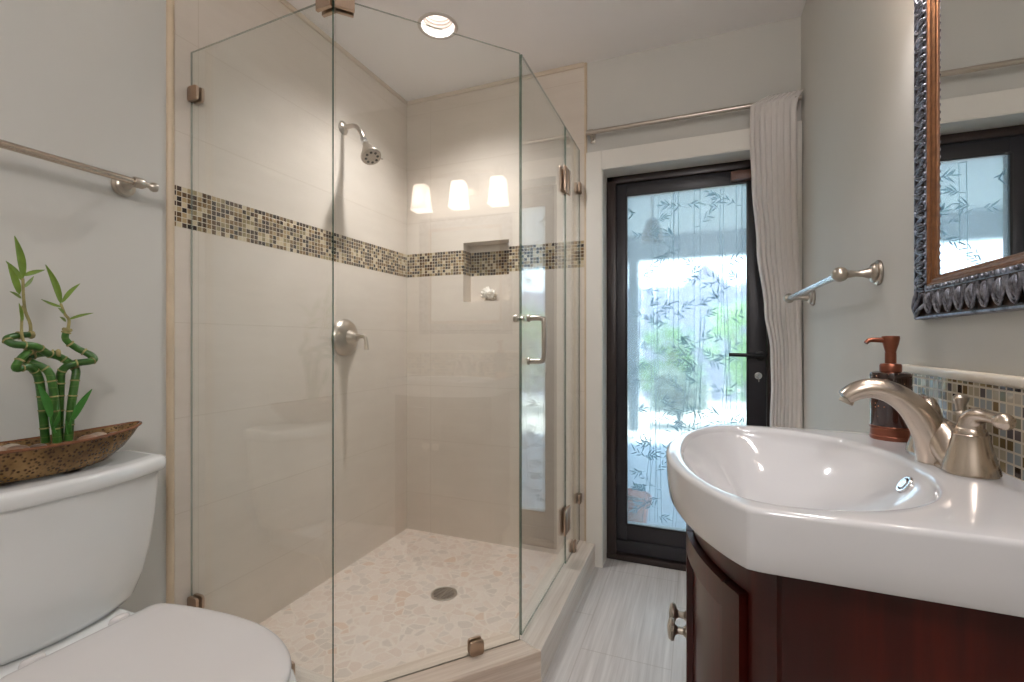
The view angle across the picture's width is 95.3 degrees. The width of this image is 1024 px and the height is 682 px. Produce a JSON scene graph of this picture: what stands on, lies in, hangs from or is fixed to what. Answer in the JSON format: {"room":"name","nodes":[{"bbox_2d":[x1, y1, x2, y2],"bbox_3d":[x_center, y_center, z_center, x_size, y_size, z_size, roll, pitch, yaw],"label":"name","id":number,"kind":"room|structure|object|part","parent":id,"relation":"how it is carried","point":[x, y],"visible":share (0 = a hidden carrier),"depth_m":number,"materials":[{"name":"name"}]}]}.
{"room":"bathroom","nodes":[
{"label":"bathroom","id":0,"kind":"room"},
{"bbox_2d":[0,0,406,623],"bbox_3d":[-1.267,-0.142,1.123,0.108,2.455,3.760,0,0,22],"label":"wall","id":1,"kind":"structure","parent":0,"point":[262,128],"depth_m":1.64,"materials":[{"name":"tile"}]},
{"bbox_2d":[0,139,158,196],"bbox_3d":[-1.196,-0.452,1.061,0.085,0.064,0.692,0,0,22],"label":"towel bar","id":2,"kind":"object","parent":1,"relation":"attached to","point":[123,185],"visible":1,"depth_m":1.23,"materials":[{"name":"silver metal"}]},
{"bbox_3d":[-1.081,-0.452,1.334,0.071,0.031,0.031,0,0,22],"label":"post","id":3,"kind":"part","parent":2,"relation":"part of","materials":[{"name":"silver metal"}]},
{"bbox_2d":[166,0,174,603],"bbox_3d":[-1.078,-0.142,1.473,0.023,2.455,0.023,0,0,22],"label":"trim","id":4,"kind":"structure","parent":1,"relation":"attached to","point":[170,4],"depth_m":1.46,"materials":[{"name":"tile"}]},
{"bbox_2d":[331,319,368,355],"bbox_3d":[-0.724,-0.021,2.168,0.135,0.174,0.174,0,0,22],"label":"shower valve","id":5,"kind":"object","parent":1,"relation":"attached to","point":[346,336],"visible":1,"depth_m":2.15,"materials":[{"name":"silver metal"}]},
{"bbox_3d":[-0.692,0.000,2.159,0.070,0.075,0.023,0,0,16],"label":"lever","id":6,"kind":"part","parent":5,"relation":"part of","materials":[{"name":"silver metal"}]},
{"bbox_2d":[338,121,382,164],"bbox_3d":[-0.694,-0.918,2.130,0.220,0.227,0.109,0,0,22],"label":"showerhead","id":7,"kind":"object","parent":1,"relation":"attached to","point":[370,155],"visible":1,"depth_m":2.11,"materials":[{"name":"silver metal"}]},
{"bbox_3d":[-0.729,-0.970,2.159,0.121,0.086,0.021,0,0,22],"label":"arm","id":8,"kind":"part","parent":7,"relation":"part of","materials":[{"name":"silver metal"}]},
{"bbox_3d":[-0.629,-0.828,2.093,0.067,0.046,0.077,0,0,22],"label":"plate","id":9,"kind":"part","parent":7,"relation":"part of","materials":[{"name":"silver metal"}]},
{"bbox_2d":[278,0,583,105],"bbox_3d":[-0.357,-1.359,1.885,1.026,0.022,1.277,0,0,22],"label":"trim","id":10,"kind":"structure","parent":1,"relation":"attached to","point":[287,4],"depth_m":2.37,"materials":[{"name":"tile"}]},
{"bbox_2d":[295,539,594,681],"bbox_3d":[-0.225,1.030,1.663,1.697,0.110,0.644,0,0,-30],"label":"shower curb","id":11,"kind":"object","parent":1,"relation":"attached to","point":[529,658],"depth_m":1.49,"materials":[{"name":"tile"}]},
{"bbox_2d":[187,0,333,681],"bbox_3d":[-0.769,0.015,1.404,0.608,1.920,0.028,0,0,24],"label":"glass panel","id":12,"kind":"object","parent":11,"relation":"on","point":[196,95],"visible":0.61,"depth_m":1.48,"materials":[{"name":"clear glass"}]},
{"bbox_2d":[316,0,519,680],"bbox_3d":[-0.251,0.010,1.390,0.616,1.930,0.064,0,0,-22],"label":"glass panel","id":13,"kind":"object","parent":11,"relation":"on","point":[475,645],"visible":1,"depth_m":1.45,"materials":[{"name":"clear glass"}]},
{"bbox_2d":[513,54,569,634],"bbox_3d":[0.149,0.009,1.806,0.119,1.908,0.594,0,0,22],"label":"shower door","id":14,"kind":"structure","parent":11,"relation":"on","point":[564,174],"depth_m":1.59,"materials":[{"name":"clear glass"}]},
{"bbox_3d":[0.025,-0.080,1.594,0.043,0.028,0.028,0,0,22],"label":"knob","id":15,"kind":"part","parent":14,"relation":"part of","materials":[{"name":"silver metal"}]},
{"bbox_3d":[0.084,-0.007,1.571,0.067,0.171,0.026,0,0,22],"label":"handle","id":16,"kind":"part","parent":14,"relation":"part of","materials":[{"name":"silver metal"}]},
{"bbox_2d":[565,128,581,563],"bbox_3d":[0.283,0.015,2.177,0.028,1.920,0.262,0,0,22],"label":"glass panel","id":17,"kind":"object","parent":11,"relation":"on","point":[577,187],"visible":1,"depth_m":2.30,"materials":[{"name":"clear glass"}]},
{"bbox_2d":[260,529,685,681],"bbox_3d":[-0.333,1.135,0.701,2.155,0.140,3.860,0,0,22],"label":"floor","id":18,"kind":"structure","parent":0,"point":[386,615],"depth_m":1.85,"materials":[{"name":"tile"}]},
{"bbox_2d":[0,450,295,681],"bbox_3d":[-0.816,0.699,0.979,0.832,0.772,0.503,0,0,22],"label":"toilet","id":19,"kind":"object","parent":18,"relation":"on","point":[74,545],"visible":1,"depth_m":1.03,"materials":[{"name":"ceramic"}]},
{"bbox_2d":[0,421,141,484],"bbox_3d":[-1.106,0.265,1.094,0.154,0.094,0.430,0,0,22],"label":"bowl","id":20,"kind":"object","parent":19,"relation":"on","point":[17,465],"visible":0.96,"depth_m":1.09,"materials":[{"name":"brown wood"}]},
{"bbox_3d":[-1.106,0.266,1.094,0.116,0.045,0.360,0,0,22],"label":"potting soil","id":21,"kind":"object","parent":20,"relation":"in","visible":0},
{"bbox_2d":[0,446,7,450],"bbox_3d":[-1.119,0.238,1.005,0.041,0.026,0.055,0,0,22],"label":"pebble","id":22,"kind":"object","parent":21,"relation":"on","point":[2,448],"visible":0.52,"depth_m":1.01,"materials":[{"name":"stone"}]},
{"bbox_2d":[3,444,19,446],"bbox_3d":[-1.134,0.240,1.055,0.029,0.019,0.039,0,0,22],"label":"pebble","id":23,"kind":"object","parent":21,"relation":"on","point":[7,445],"visible":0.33,"depth_m":1.05,"materials":[{"name":"stone"}]},
{"bbox_2d":[6,445,29,450],"bbox_3d":[-1.097,0.239,1.034,0.032,0.021,0.044,0,0,22],"label":"pebble","id":24,"kind":"object","parent":21,"relation":"on","point":[15,447],"visible":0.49,"depth_m":1.03,"materials":[{"name":"stone"}]},
{"bbox_2d":[30,444,45,447],"bbox_3d":[-1.086,0.241,1.069,0.024,0.015,0.032,0,0,22],"label":"pebble","id":25,"kind":"object","parent":21,"relation":"on","point":[34,445],"visible":0.48,"depth_m":1.06,"materials":[{"name":"stone"}]},
{"bbox_2d":[2,236,97,443],"bbox_3d":[-1.096,0.002,1.110,0.062,0.477,0.174,0,0,22],"label":"bamboo","id":26,"kind":"object","parent":21,"relation":"on","point":[51,406],"visible":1,"depth_m":1.10,"materials":[{"name":"green plant"}]},
{"bbox_2d":[77,435,96,439],"bbox_3d":[-1.050,0.240,1.155,0.031,0.020,0.041,0,0,22],"label":"pebble","id":27,"kind":"object","parent":21,"relation":"on","point":[84,436],"visible":0.52,"depth_m":1.15,"materials":[{"name":"stone"}]},
{"bbox_2d":[90,432,106,435],"bbox_3d":[-1.058,0.240,1.193,0.029,0.019,0.039,0,0,22],"label":"pebble","id":28,"kind":"object","parent":21,"relation":"on","point":[96,433],"visible":0.44,"depth_m":1.19,"materials":[{"name":"stone"}]},
{"bbox_3d":[-1.103,0.521,1.092,0.207,0.343,0.479,0,0,22],"label":"tank","id":29,"kind":"part","parent":19,"relation":"part of","materials":[{"name":"ceramic"}]},
{"bbox_3d":[-1.100,0.332,1.091,0.222,0.039,0.503,0,0,22],"label":"tank lid","id":30,"kind":"part","parent":19,"relation":"part of","materials":[{"name":"ceramic"}]},
{"bbox_3d":[-0.693,0.655,0.931,0.541,0.022,0.366,0,0,22],"label":"lid","id":31,"kind":"part","parent":19,"relation":"part of","materials":[{"name":"plastic"}]},
{"bbox_2d":[431,586,456,600],"bbox_3d":[-0.287,1.062,1.974,0.112,0.004,0.112,0,0,22],"label":"floor drain","id":32,"kind":"object","parent":18,"relation":"on","point":[445,593],"visible":1,"depth_m":1.97,"materials":[{"name":"silver metal"}]},
{"bbox_2d":[667,523,1023,681],"bbox_3d":[0.484,0.671,0.736,0.453,0.828,0.514,0,0,22],"label":"vanity cabinet","id":33,"kind":"object","parent":18,"relation":"on","point":[743,624],"visible":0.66,"depth_m":0.52,"materials":[{"name":"brown wood"}]},
{"bbox_3d":[0.279,0.487,0.789,0.032,0.035,0.035,0,0,22],"label":"knob","id":34,"kind":"part","parent":33,"relation":"part of","materials":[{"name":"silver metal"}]},
{"bbox_3d":[0.298,0.487,0.837,0.032,0.035,0.035,0,0,22],"label":"knob","id":35,"kind":"part","parent":33,"relation":"part of","materials":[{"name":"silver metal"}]},
{"bbox_3d":[0.291,0.637,0.690,0.015,0.595,0.166,0,0,5],"label":"panel","id":36,"kind":"part","parent":33,"relation":"part of","materials":[{"name":"brown wood"}]},
{"bbox_3d":[0.290,0.641,0.691,0.033,0.658,0.231,0,0,5],"label":"door","id":37,"kind":"part","parent":33,"relation":"part of","materials":[{"name":"brown wood"}]},
{"bbox_2d":[666,424,1023,616],"bbox_3d":[0.484,0.258,0.736,0.457,0.150,0.588,0,0,22],"label":"washbasin","id":38,"kind":"object","parent":33,"relation":"in","point":[850,509],"visible":0.94,"depth_m":0.53,"materials":[{"name":"white ceramic"}]},
{"bbox_2d":[864,336,912,441],"bbox_3d":[0.715,0.086,0.882,0.065,0.195,0.065,0,0,-28],"label":"soap dispenser","id":39,"kind":"object","parent":38,"relation":"on","point":[886,424],"visible":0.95,"depth_m":0.87,"materials":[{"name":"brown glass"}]},
{"bbox_2d":[869,371,912,427],"bbox_3d":[0.715,0.107,0.882,0.064,0.104,0.064,0,0,22],"label":"bottle","id":40,"kind":"object","parent":39,"relation":"attached to","point":[882,415],"depth_m":0.86,"materials":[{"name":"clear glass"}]},
{"bbox_2d":[838,378,1016,479],"bbox_3d":[0.607,0.123,0.723,0.171,0.131,0.257,0,0,22],"label":"faucet","id":41,"kind":"object","parent":38,"relation":"on","point":[964,449],"visible":1,"depth_m":0.69,"materials":[{"name":"silver metal"}]},
{"bbox_3d":[0.603,0.123,0.724,0.161,0.131,0.128,0,0,22],"label":"spout","id":42,"kind":"part","parent":41,"relation":"part of","materials":[{"name":"silver metal"}]},
{"bbox_3d":[0.679,0.146,0.759,0.062,0.065,0.062,0,0,22],"label":"handle","id":43,"kind":"part","parent":41,"relation":"part of","materials":[{"name":"silver metal"}]},
{"bbox_3d":[0.694,0.109,0.782,0.029,0.040,0.084,0,0,32],"label":"lever","id":44,"kind":"part","parent":41,"relation":"part of","materials":[{"name":"silver metal"}]},
{"bbox_3d":[0.678,0.129,0.706,0.019,0.097,0.019,0,0,22],"label":"lift rod","id":45,"kind":"part","parent":41,"relation":"part of","materials":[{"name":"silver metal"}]},
{"bbox_3d":[0.635,0.146,0.647,0.062,0.065,0.062,0,0,22],"label":"handle","id":46,"kind":"part","parent":41,"relation":"part of","materials":[{"name":"silver metal"}]},
{"bbox_3d":[0.630,0.109,0.621,0.029,0.040,0.084,0,0,11],"label":"lever","id":47,"kind":"part","parent":41,"relation":"part of","materials":[{"name":"silver metal"}]},
{"bbox_2d":[286,0,805,100],"bbox_3d":[-0.333,-1.460,0.701,2.155,0.180,3.860,0,0,22],"label":"ceiling","id":48,"kind":"structure","parent":0,"point":[549,34],"depth_m":2.05,"materials":[{"name":"paint"}]},
{"bbox_2d":[417,12,457,39],"bbox_3d":[-0.321,-1.421,2.025,0.174,0.114,0.174,0,0,22],"label":"recessed light","id":49,"kind":"object","parent":48,"relation":"in","point":[440,20],"visible":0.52,"depth_m":2.07,"materials":[{"name":"white glass"}]},
{"bbox_2d":[407,16,800,553],"bbox_3d":[0.342,-0.142,2.403,1.947,2.455,0.198,0,0,22],"label":"wall","id":50,"kind":"structure","parent":0,"point":[463,149],"depth_m":2.43,"materials":[{"name":"tile"}]},
{"bbox_2d":[481,286,496,300],"bbox_3d":[-0.125,-0.263,2.533,0.091,0.084,0.091,0,0,22],"label":"bath pouf","id":51,"kind":"object","parent":50,"relation":"in","point":[487,294],"visible":1,"depth_m":2.51,"materials":[{"name":"white"}]},
{"bbox_2d":[584,63,586,540],"bbox_3d":[0.361,-0.142,2.297,0.017,2.455,0.017,0,0,22],"label":"trim","id":52,"kind":"structure","parent":50,"relation":"attached to","point":[585,64],"depth_m":2.29,"materials":[{"name":"tile"}]},
{"bbox_2d":[607,160,770,570],"bbox_3d":[0.832,0.128,2.231,0.749,1.914,0.118,0,0,22],"label":"door","id":53,"kind":"structure","parent":50,"relation":"in","point":[688,345],"depth_m":2.26,"materials":[{"name":"brown metal"}]},
{"bbox_3d":[0.829,0.090,2.245,0.548,1.642,0.006,0,0,22],"label":"glass pane","id":54,"kind":"part","parent":53,"relation":"part of","materials":[{"name":"clear glass"}]},
{"bbox_3d":[1.063,0.061,2.106,0.158,0.048,0.054,0,0,22],"label":"lever handle","id":55,"kind":"part","parent":53,"relation":"part of","materials":[{"name":"black metal"}]},
{"bbox_2d":[586,121,801,567],"bbox_3d":[0.808,0.083,2.169,0.907,2.005,0.141,0,0,22],"label":"trim","id":56,"kind":"structure","parent":50,"relation":"attached to","point":[731,146],"depth_m":2.25,"materials":[{"name":"white paint"}]},
{"bbox_2d":[586,95,801,143],"bbox_3d":[0.779,-1.003,2.098,0.894,0.064,0.069,0,0,22],"label":"curtain rod","id":57,"kind":"object","parent":50,"relation":"attached to","point":[592,133],"visible":0.8,"depth_m":2.10,"materials":[{"name":"silver metal"}]},
{"bbox_2d":[750,89,803,427],"bbox_3d":[1.100,0.018,1.947,0.194,2.093,0.030,0,0,22],"label":"curtain","id":58,"kind":"object","parent":57,"relation":"hanging from","point":[773,118],"visible":0.68,"depth_m":1.94,"materials":[{"name":"white fabric"}]},
{"bbox_2d":[801,0,1023,431],"bbox_3d":[0.641,-0.142,0.371,0.100,2.455,3.760,0,0,22],"label":"wall","id":59,"kind":"structure","parent":0,"point":[857,56],"depth_m":1.25,"materials":[{"name":"paint"}]},
{"bbox_2d":[784,260,883,305],"bbox_3d":[0.963,-0.167,1.457,0.098,0.062,0.735,0,0,22],"label":"towel bar","id":60,"kind":"object","parent":59,"relation":"attached to","point":[874,273],"visible":1,"depth_m":1.15,"materials":[{"name":"silver metal"}]},
{"bbox_3d":[1.095,-0.167,1.767,0.052,0.031,0.031,0,0,22],"label":"post","id":61,"kind":"part","parent":60,"relation":"part of","materials":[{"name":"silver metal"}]},
{"bbox_3d":[0.848,-0.167,1.141,0.052,0.031,0.031,0,0,22],"label":"post","id":62,"kind":"part","parent":60,"relation":"part of","materials":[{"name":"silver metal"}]},
{"bbox_2d":[902,364,1023,480],"bbox_3d":[0.688,0.115,0.645,0.014,0.138,0.704,0,0,22],"label":"backsplash","id":63,"kind":"structure","parent":59,"relation":"attached to","point":[997,393],"depth_m":0.68,"materials":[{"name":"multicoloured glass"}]},
{"bbox_2d":[911,0,1023,319],"bbox_3d":[0.684,-0.371,0.648,0.025,0.657,0.558,0,0,22],"label":"mirror","id":64,"kind":"object","parent":59,"relation":"attached to","point":[969,54],"visible":1,"depth_m":0.74,"materials":[{"name":"grey metal"}]},
{"bbox_3d":[0.690,-0.371,0.646,0.006,0.509,0.410,0,0,22],"label":"glass","id":65,"kind":"part","parent":64,"relation":"part of","materials":[{"name":"white mirror"}]}
]}

